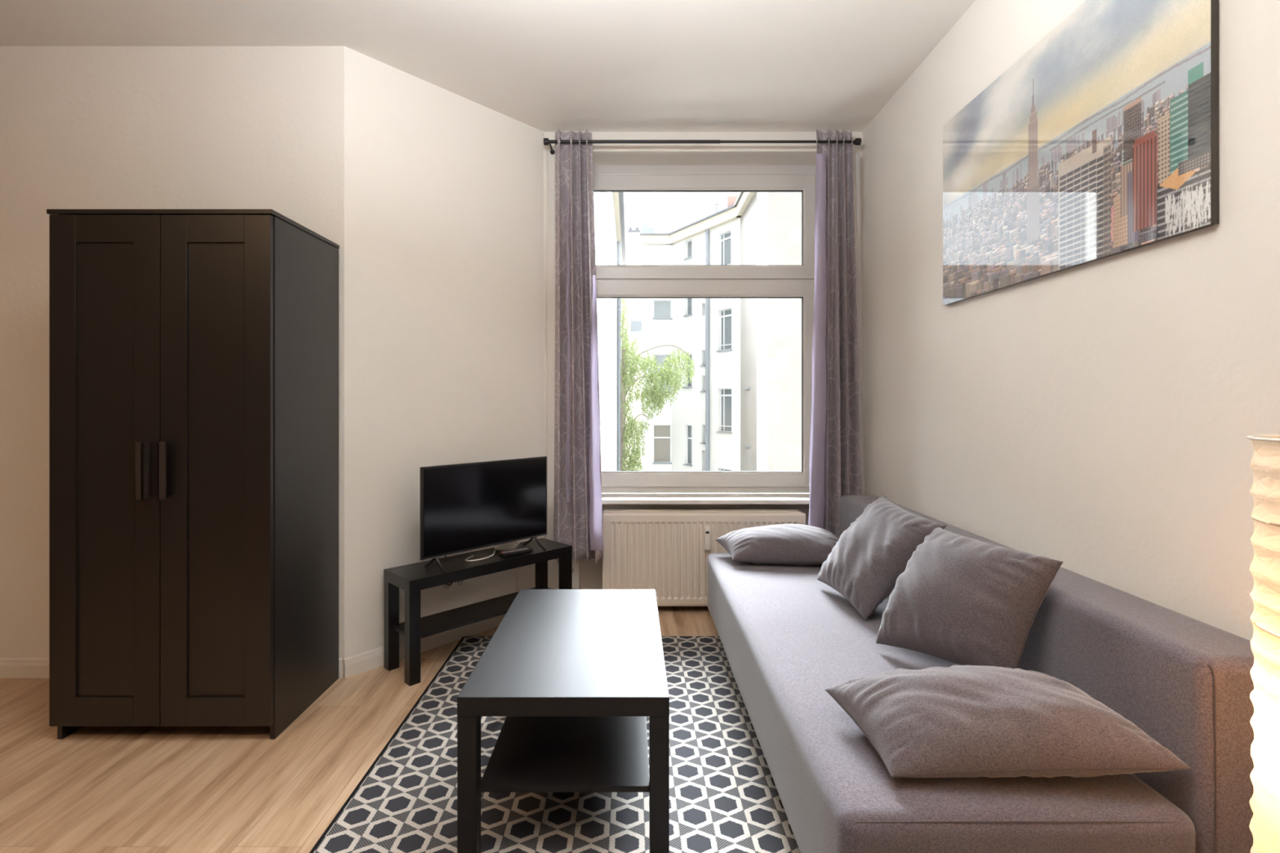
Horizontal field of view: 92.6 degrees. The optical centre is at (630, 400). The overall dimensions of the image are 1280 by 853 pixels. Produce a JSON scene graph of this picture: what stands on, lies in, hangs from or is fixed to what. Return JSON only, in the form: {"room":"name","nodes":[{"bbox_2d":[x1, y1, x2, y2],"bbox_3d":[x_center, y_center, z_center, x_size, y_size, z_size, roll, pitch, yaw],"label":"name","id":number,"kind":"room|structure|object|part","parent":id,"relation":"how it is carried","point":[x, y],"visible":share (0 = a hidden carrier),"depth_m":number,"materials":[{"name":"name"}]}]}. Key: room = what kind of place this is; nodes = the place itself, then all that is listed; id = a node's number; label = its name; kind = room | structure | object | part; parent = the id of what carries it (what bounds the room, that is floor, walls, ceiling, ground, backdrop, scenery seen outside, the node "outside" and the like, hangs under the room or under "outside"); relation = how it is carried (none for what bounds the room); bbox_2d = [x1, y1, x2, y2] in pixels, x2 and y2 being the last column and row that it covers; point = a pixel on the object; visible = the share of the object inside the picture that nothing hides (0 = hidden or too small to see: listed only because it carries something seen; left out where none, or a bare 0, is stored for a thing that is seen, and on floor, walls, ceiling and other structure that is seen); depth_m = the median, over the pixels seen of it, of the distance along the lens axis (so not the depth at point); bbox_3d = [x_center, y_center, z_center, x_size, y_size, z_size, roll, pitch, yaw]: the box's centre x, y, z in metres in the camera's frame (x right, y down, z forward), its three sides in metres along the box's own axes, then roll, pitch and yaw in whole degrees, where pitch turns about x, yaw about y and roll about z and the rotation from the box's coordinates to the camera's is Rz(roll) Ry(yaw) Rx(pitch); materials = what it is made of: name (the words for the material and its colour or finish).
{"room":"living room","nodes":[
{"label":"living room","id":0,"kind":"room"},
{"bbox_2d":[0,45,344,658],"bbox_3d":[-2.332,-0.173,2.775,2.136,2.786,0.150,0,0,0],"label":"wall","id":1,"kind":"structure","parent":0,"point":[82,126],"depth_m":2.70,"materials":[{"name":"paint"}]},
{"bbox_2d":[0,657,343,678],"bbox_3d":[-2.334,1.179,2.693,2.132,0.082,0.014,0,0,0],"label":"baseboard","id":2,"kind":"structure","parent":1,"relation":"attached to","point":[10,668],"depth_m":2.69,"materials":[{"name":"beige wood"}]},
{"bbox_2d":[0,606,719,852],"bbox_3d":[-1.025,1.260,0.650,4.950,0.080,6.700,0,0,0],"label":"floor","id":3,"kind":"structure","parent":0,"point":[92,789],"depth_m":2.00,"materials":[{"name":"brown wood"}]},
{"bbox_2d":[46,208,339,739],"bbox_3d":[-1.678,0.269,2.414,0.802,1.902,0.540,0,0,0],"label":"wardrobe","id":4,"kind":"object","parent":3,"relation":"on","point":[193,353],"visible":1,"depth_m":2.19,"materials":[{"name":"black wood"}]},
{"bbox_3d":[-1.874,0.249,2.188,0.393,1.823,0.020,0,0,0],"label":"door","id":5,"kind":"part","parent":4,"relation":"part of","materials":[{"name":"black wood"}]},
{"bbox_3d":[-1.724,0.247,2.161,0.025,0.202,0.034,0,0,0],"label":"handle","id":6,"kind":"part","parent":4,"relation":"part of","materials":[{"name":"brown wood"}]},
{"bbox_3d":[-1.646,0.247,2.161,0.025,0.202,0.034,0,0,0],"label":"handle","id":7,"kind":"part","parent":4,"relation":"part of","materials":[{"name":"brown wood"}]},
{"bbox_3d":[-1.678,-0.674,2.430,0.802,0.016,0.508,0,0,0],"label":"panel","id":8,"kind":"part","parent":4,"relation":"part of","materials":[{"name":"black wood"}]},
{"bbox_3d":[-1.479,0.249,2.188,0.392,1.823,0.020,0,0,0],"label":"door","id":9,"kind":"part","parent":4,"relation":"part of","materials":[{"name":"black wood"}]},
{"bbox_2d":[383,537,572,686],"bbox_3d":[-0.718,0.995,3.018,0.260,0.450,0.898,0,0,45],"label":"tv stand","id":10,"kind":"object","parent":3,"relation":"on","point":[413,578],"visible":0.77,"depth_m":2.81,"materials":[{"name":"black laminate"}]},
{"bbox_3d":[-1.091,1.020,2.791,0.050,0.399,0.050,0,0,45],"label":"leg","id":11,"kind":"part","parent":10,"relation":"part of","materials":[{"name":"black laminate"}]},
{"bbox_3d":[-0.942,1.020,2.643,0.050,0.399,0.050,0,0,45],"label":"leg","id":12,"kind":"part","parent":10,"relation":"part of","materials":[{"name":"black laminate"}]},
{"bbox_2d":[394,586,551,638],"bbox_3d":[-0.718,1.033,3.018,0.204,0.016,0.842,0,0,45],"label":"shelf","id":13,"kind":"object","parent":10,"relation":"attached to","point":[432,624],"depth_m":2.91,"materials":[{"name":"black laminate"}]},
{"bbox_2d":[464,550,495,561],"bbox_3d":[-0.723,0.763,2.998,0.091,0.007,0.210,0,0,41],"label":"cable","id":14,"kind":"object","parent":10,"relation":"on","point":[466,559],"visible":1,"depth_m":2.94,"materials":[{"name":"beige plastic"}]},
{"bbox_2d":[419,456,546,574],"bbox_3d":[-0.690,0.532,2.971,0.181,0.474,0.713,0,0,43],"label":"television","id":15,"kind":"object","parent":10,"relation":"on","point":[465,507],"visible":1,"depth_m":2.91,"materials":[{"name":"black plastic"}]},
{"bbox_2d":[493,541,519,550],"bbox_3d":[-0.642,0.754,3.175,0.129,0.027,0.090,0,0,0],"label":"coiled cable","id":16,"kind":"object","parent":10,"relation":"on","point":[508,546],"visible":0.83,"depth_m":3.15,"materials":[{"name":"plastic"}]},
{"bbox_2d":[498,547,533,557],"bbox_3d":[-0.572,0.758,3.058,0.170,0.020,0.044,0,0,-41],"label":"remote control","id":17,"kind":"object","parent":10,"relation":"on","point":[520,551],"visible":1,"depth_m":3.04,"materials":[{"name":"black plastic"}]},
{"bbox_3d":[-0.493,1.020,3.392,0.050,0.399,0.050,0,0,45],"label":"leg","id":18,"kind":"part","parent":10,"relation":"part of","materials":[{"name":"black laminate"}]},
{"bbox_3d":[-0.345,1.020,3.244,0.050,0.399,0.050,0,0,45],"label":"leg","id":19,"kind":"part","parent":10,"relation":"part of","materials":[{"name":"black laminate"}]},
{"bbox_2d":[309,635,799,852],"bbox_3d":[-0.061,1.216,1.875,1.602,0.007,2.549,0,0,0],"label":"rug","id":20,"kind":"object","parent":3,"relation":"on","point":[724,797],"visible":0.48,"depth_m":1.88,"materials":[{"name":"fabric"}]},
{"bbox_2d":[457,589,669,852],"bbox_3d":[-0.174,0.991,2.035,0.550,0.445,0.907,0,0,0],"label":"coffee table","id":21,"kind":"object","parent":20,"relation":"on","point":[576,677],"visible":1,"depth_m":1.73,"materials":[{"name":"black laminate"}]},
{"bbox_3d":[-0.424,1.016,1.607,0.050,0.394,0.050,0,0,0],"label":"leg","id":22,"kind":"part","parent":21,"relation":"part of","materials":[{"name":"black laminate"}]},
{"bbox_2d":[479,716,649,792],"bbox_3d":[-0.174,1.024,2.035,0.450,0.016,0.851,0,0,0],"label":"shelf","id":23,"kind":"object","parent":21,"relation":"attached to","point":[530,754],"depth_m":1.75,"materials":[{"name":"black laminate"}]},
{"bbox_3d":[0.076,1.016,1.607,0.050,0.394,0.050,0,0,0],"label":"leg","id":24,"kind":"part","parent":21,"relation":"part of","materials":[{"name":"black laminate"}]},
{"bbox_2d":[706,495,1253,852],"bbox_3d":[0.872,0.858,2.245,0.925,0.709,2.114,0,0,0],"label":"sofa","id":25,"kind":"object","parent":20,"relation":"on","point":[788,637],"visible":0.56,"depth_m":1.33,"materials":[{"name":"grey fabric"}]},
{"bbox_2d":[715,524,839,565],"bbox_3d":[0.777,0.722,3.085,0.647,0.170,0.412,0,0,0],"label":"cushion","id":26,"kind":"object","parent":25,"relation":"on","point":[802,544],"visible":0.79,"depth_m":2.99,"materials":[{"name":"grey fabric"}]},
{"bbox_2d":[817,495,946,620],"bbox_3d":[0.961,0.610,2.405,0.306,0.392,0.518,0,0,0],"label":"cushion","id":27,"kind":"object","parent":25,"relation":"on","point":[864,566],"visible":0.9,"depth_m":2.30,"materials":[{"name":"grey fabric"}]},
{"bbox_2d":[875,527,1062,668],"bbox_3d":[0.955,0.601,1.834,0.284,0.380,0.551,0,0,-5],"label":"cushion","id":28,"kind":"object","parent":25,"relation":"on","point":[961,600],"visible":0.91,"depth_m":1.73,"materials":[{"name":"grey fabric"}]},
{"bbox_2d":[824,665,1191,777],"bbox_3d":[0.808,0.717,1.399,0.643,0.181,0.313,0,0,6],"label":"cushion","id":29,"kind":"object","parent":25,"relation":"on","point":[954,721],"visible":1,"depth_m":1.29,"materials":[{"name":"grey fabric"}]},
{"bbox_2d":[602,509,805,606],"bbox_3d":[0.421,0.929,3.523,1.162,0.581,0.124,0,0,0],"label":"radiator","id":30,"kind":"object","parent":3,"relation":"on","point":[667,552],"visible":0.64,"depth_m":3.49,"materials":[{"name":"beige metal"}]},
{"bbox_2d":[604,509,802,513],"bbox_3d":[0.421,0.652,3.550,1.142,0.026,0.064,0,0,0],"label":"grille","id":31,"kind":"object","parent":30,"relation":"attached to","point":[606,511],"depth_m":3.52,"materials":[{"name":"beige metal"}]},
{"bbox_2d":[1246,434,1279,852],"bbox_3d":[1.071,0.638,0.900,0.250,1.164,0.250,0,0,0],"label":"floor lamp","id":32,"kind":"object","parent":3,"relation":"on","point":[1264,568],"visible":1,"depth_m":0.93,"materials":[{"name":"white paper"}]},
{"bbox_2d":[344,46,543,658],"bbox_3d":[-0.929,-0.173,3.170,0.120,2.786,1.147,0,0,41],"label":"wall","id":33,"kind":"structure","parent":0,"point":[444,188],"depth_m":2.99,"materials":[{"name":"paint"}]},
{"bbox_2d":[343,613,505,678],"bbox_3d":[-0.879,1.179,3.122,0.014,0.082,1.152,0,0,41],"label":"baseboard","id":34,"kind":"structure","parent":33,"relation":"attached to","point":[355,664],"depth_m":2.97,"materials":[{"name":"beige wood"}]},
{"bbox_2d":[438,579,466,595],"bbox_3d":[-0.900,0.927,3.103,0.011,0.080,0.160,0,0,41],"label":"wall socket","id":35,"kind":"object","parent":33,"relation":"attached to","point":[444,588],"visible":0.62,"depth_m":3.10,"materials":[{"name":"beige plastic"}]},
{"bbox_2d":[443,583,450,589],"bbox_3d":[-0.923,0.927,3.073,0.004,0.042,0.042,0,0,41],"label":"outlet","id":36,"kind":"object","parent":35,"relation":"attached to","point":[445,586],"depth_m":3.07,"materials":[{"name":"black"}]},
{"bbox_2d":[456,580,463,586],"bbox_3d":[-0.873,0.927,3.130,0.004,0.042,0.042,0,0,41],"label":"outlet","id":37,"kind":"object","parent":35,"relation":"attached to","point":[459,583],"depth_m":3.13,"materials":[{"name":"black"}]},
{"bbox_2d":[515,541,517,591],"bbox_3d":[-0.633,0.935,3.404,0.011,0.370,0.006,0,0,0],"label":"cable","id":38,"kind":"object","parent":33,"relation":"attached to","point":[516,541],"visible":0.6,"depth_m":3.40,"materials":[{"name":"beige plastic"}]},
{"bbox_2d":[0,0,975,131],"bbox_3d":[-1.025,-1.616,0.575,4.950,0.100,6.550,0,0,0],"label":"ceiling","id":39,"kind":"structure","parent":0,"point":[548,65],"depth_m":2.69,"materials":[{"name":"paint"}]},
{"bbox_2d":[581,493,808,589],"bbox_3d":[0.435,0.900,3.800,1.490,0.640,0.200,0,0,0],"label":"wall","id":40,"kind":"structure","parent":0,"point":[591,572],"depth_m":3.70,"materials":[{"name":"paint"}]},
{"bbox_2d":[543,131,862,589],"bbox_3d":[0.372,-0.173,3.670,2.155,2.786,0.220,0,0,0],"label":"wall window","id":41,"kind":"structure","parent":40,"relation":"in","point":[722,153],"depth_m":3.56,"materials":[{"name":"paint"}]},
{"bbox_2d":[542,129,547,538],"bbox_3d":[-0.494,-0.222,3.541,0.015,2.684,0.039,0,0,44],"label":"cable","id":42,"kind":"object","parent":41,"relation":"attached to","point":[543,130],"visible":0.67,"depth_m":3.55,"materials":[{"name":"beige plastic"}]},
{"bbox_2d":[572,563,577,577],"bbox_3d":[-0.345,0.984,3.554,0.080,0.080,0.011,0,0,0],"label":"wall socket","id":43,"kind":"object","parent":41,"relation":"attached to","point":[575,566],"visible":0.36,"depth_m":3.55,"materials":[{"name":"beige plastic"}]},
{"bbox_2d":[543,137,861,154],"bbox_3d":[0.401,-1.446,3.478,1.768,0.038,0.164,0,0,0],"label":"curtain rod","id":44,"kind":"object","parent":41,"relation":"attached to","point":[857,141],"visible":0.83,"depth_m":3.41,"materials":[{"name":"black metal"}]},
{"bbox_2d":[553,128,604,564],"bbox_3d":[-0.290,-0.308,3.404,0.290,2.411,0.145,0,0,0],"label":"curtain","id":45,"kind":"object","parent":44,"relation":"hanging from","point":[578,502],"visible":0.98,"depth_m":3.44,"materials":[{"name":"purple fabric"}]},
{"bbox_2d":[808,128,865,538],"bbox_3d":[1.151,-0.307,3.412,0.352,2.414,0.159,0,0,0],"label":"curtain","id":46,"kind":"object","parent":44,"relation":"hanging from","point":[837,448],"visible":0.91,"depth_m":3.42,"materials":[{"name":"purple fabric"}]},
{"bbox_2d":[592,165,816,504],"bbox_3d":[0.435,-0.445,3.686,1.590,2.094,0.298,0,0,0],"label":"window","id":47,"kind":"structure","parent":41,"relation":"attached to","point":[612,281],"depth_m":3.76,"materials":[{"name":"grey plastic"}]},
{"bbox_3d":[0.415,-1.070,3.790,1.446,0.640,0.060,0,0,0],"label":"sash","id":48,"kind":"part","parent":47,"relation":"part of","materials":[{"name":"grey plastic"}]},
{"bbox_3d":[0.435,0.588,3.663,1.466,0.026,0.253,0,0,0],"label":"sill","id":49,"kind":"part","parent":47,"relation":"part of","materials":[{"name":"beige"}]},
{"bbox_3d":[0.415,-0.105,3.790,1.446,1.274,0.060,0,0,0],"label":"sash","id":50,"kind":"part","parent":47,"relation":"part of","materials":[{"name":"grey plastic"}]},
{"bbox_2d":[862,0,1279,640],"bbox_3d":[1.410,-0.173,0.490,0.120,2.786,6.180,0,0,0],"label":"wall","id":51,"kind":"structure","parent":0,"point":[1096,418],"depth_m":1.82,"materials":[{"name":"paint"}]},
{"bbox_2d":[942,0,1218,305],"bbox_3d":[1.339,-0.786,2.000,0.019,0.763,1.200,0,0,0],"label":"wall picture","id":52,"kind":"object","parent":51,"relation":"attached to","point":[1100,141],"visible":1,"depth_m":1.78,"materials":[{"name":"multicoloured glass"}]},
{"label":"outside","id":53,"kind":"structure","parent":0,"visible":0},
{"bbox_3d":[2.000,10.270,25.000,32.000,0.100,42.000,0,0,0],"label":"ground","id":54,"kind":"structure","parent":53,"visible":0},
{"bbox_2d":[593,191,626,471],"bbox_3d":[-3.200,2.010,19.300,6.000,16.420,21.200,0,0,0],"label":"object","id":55,"kind":"object","parent":54,"relation":"on","point":[609,206],"visible":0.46,"depth_m":15.13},
{"bbox_2d":[621,227,641,471],"bbox_3d":[-0.131,0.663,32.050,2.139,19.114,3.900,0,0,0],"label":"house","id":56,"kind":"structure","parent":54,"relation":"on","point":[633,248],"depth_m":31.00,"materials":[{"name":"grey metal"}]},
{"bbox_2d":[618,297,694,471],"bbox_3d":[0.717,3.675,16.399,2.059,13.091,1.123,0,0,0],"label":"tree","id":57,"kind":"object","parent":54,"relation":"on","point":[625,383],"visible":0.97,"depth_m":16.21,"materials":[{"name":"green plant"}]},
{"bbox_2d":[639,191,768,471],"bbox_3d":[2.840,1.159,23.601,2.589,18.122,9.762,0,0,-26],"label":"apartment building","id":58,"kind":"structure","parent":54,"relation":"on","point":[700,430],"depth_m":23.68,"materials":[{"name":"grey"}]},
{"bbox_3d":[1.129,-6.797,26.040,1.438,0.360,0.520,0,0,0],"label":"cornice","id":59,"kind":"part","parent":58,"relation":"part of","materials":[{"name":"beige"}]},
{"bbox_3d":[1.354,1.838,26.140,0.749,1.606,0.010,0,0,0],"label":"pane","id":60,"kind":"part","parent":58,"relation":"part of","materials":[{"name":"brown glass"}]},
{"bbox_3d":[1.348,-1.171,26.140,0.735,1.579,0.010,0,0,0],"label":"pane","id":61,"kind":"part","parent":58,"relation":"part of","materials":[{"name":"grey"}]},
{"bbox_3d":[1.361,-3.893,26.140,0.762,0.762,0.010,0,0,0],"label":"pane","id":62,"kind":"part","parent":58,"relation":"part of","materials":[{"name":"grey glass"}]},
{"bbox_3d":[1.361,-3.487,26.020,0.842,0.050,0.160,0,0,0],"label":"sill","id":63,"kind":"part","parent":58,"relation":"part of","materials":[{"name":"silver metal"}]},
{"bbox_3d":[2.485,1.803,25.022,0.010,1.620,0.498,0,0,-30],"label":"pane","id":64,"kind":"part","parent":58,"relation":"part of","materials":[{"name":"grey glass"}]},
{"bbox_3d":[2.485,-1.228,25.022,0.010,1.359,0.498,0,0,-30],"label":"pane","id":65,"kind":"part","parent":58,"relation":"part of","materials":[{"name":"grey"}]},
{"bbox_3d":[2.485,-3.880,25.022,0.010,0.758,0.498,0,0,-30],"label":"pane","id":66,"kind":"part","parent":58,"relation":"part of","materials":[{"name":"grey glass"}]},
{"bbox_3d":[2.485,-6.192,25.022,0.010,0.732,0.498,0,0,-30],"label":"pane","id":67,"kind":"part","parent":58,"relation":"part of","materials":[{"name":"grey glass"}]},
{"bbox_3d":[2.934,-6.797,24.031,0.520,0.360,4.736,0,0,-30],"label":"cornice","id":68,"kind":"part","parent":58,"relation":"part of","materials":[{"name":"beige"}]},
{"bbox_3d":[3.550,1.200,22.907,0.160,0.050,0.881,0,0,-30],"label":"sill","id":69,"kind":"part","parent":58,"relation":"part of","materials":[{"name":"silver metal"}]},
{"bbox_3d":[3.550,-1.869,22.907,0.160,0.050,0.881,0,0,-30],"label":"sill","id":70,"kind":"part","parent":58,"relation":"part of","materials":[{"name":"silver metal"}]},
{"bbox_3d":[3.645,-5.602,22.982,0.010,1.416,0.764,0,0,-30],"label":"pane","id":71,"kind":"part","parent":58,"relation":"part of","materials":[{"name":"grey glass"}]},
{"bbox_3d":[3.654,0.360,22.966,0.010,1.630,0.801,0,0,-30],"label":"pane","id":72,"kind":"part","parent":58,"relation":"part of","materials":[{"name":"grey glass"}]},
{"bbox_3d":[3.654,-2.661,22.966,0.010,1.534,0.801,0,0,-30],"label":"pane","id":73,"kind":"part","parent":58,"relation":"part of","materials":[{"name":"grey glass"}]},
{"bbox_3d":[4.044,-6.797,20.500,0.520,0.360,3.202,0,0,1],"label":"cornice","id":74,"kind":"part","parent":58,"relation":"part of","materials":[{"name":"beige"}]},
{"bbox_2d":[740,191,801,471],"bbox_3d":[8.992,1.370,22.480,10.017,17.700,7.000,0,0,0],"label":"building facade","id":75,"kind":"structure","parent":54,"relation":"on","point":[784,208],"depth_m":18.98,"materials":[{"name":"white paint"}]}
]}

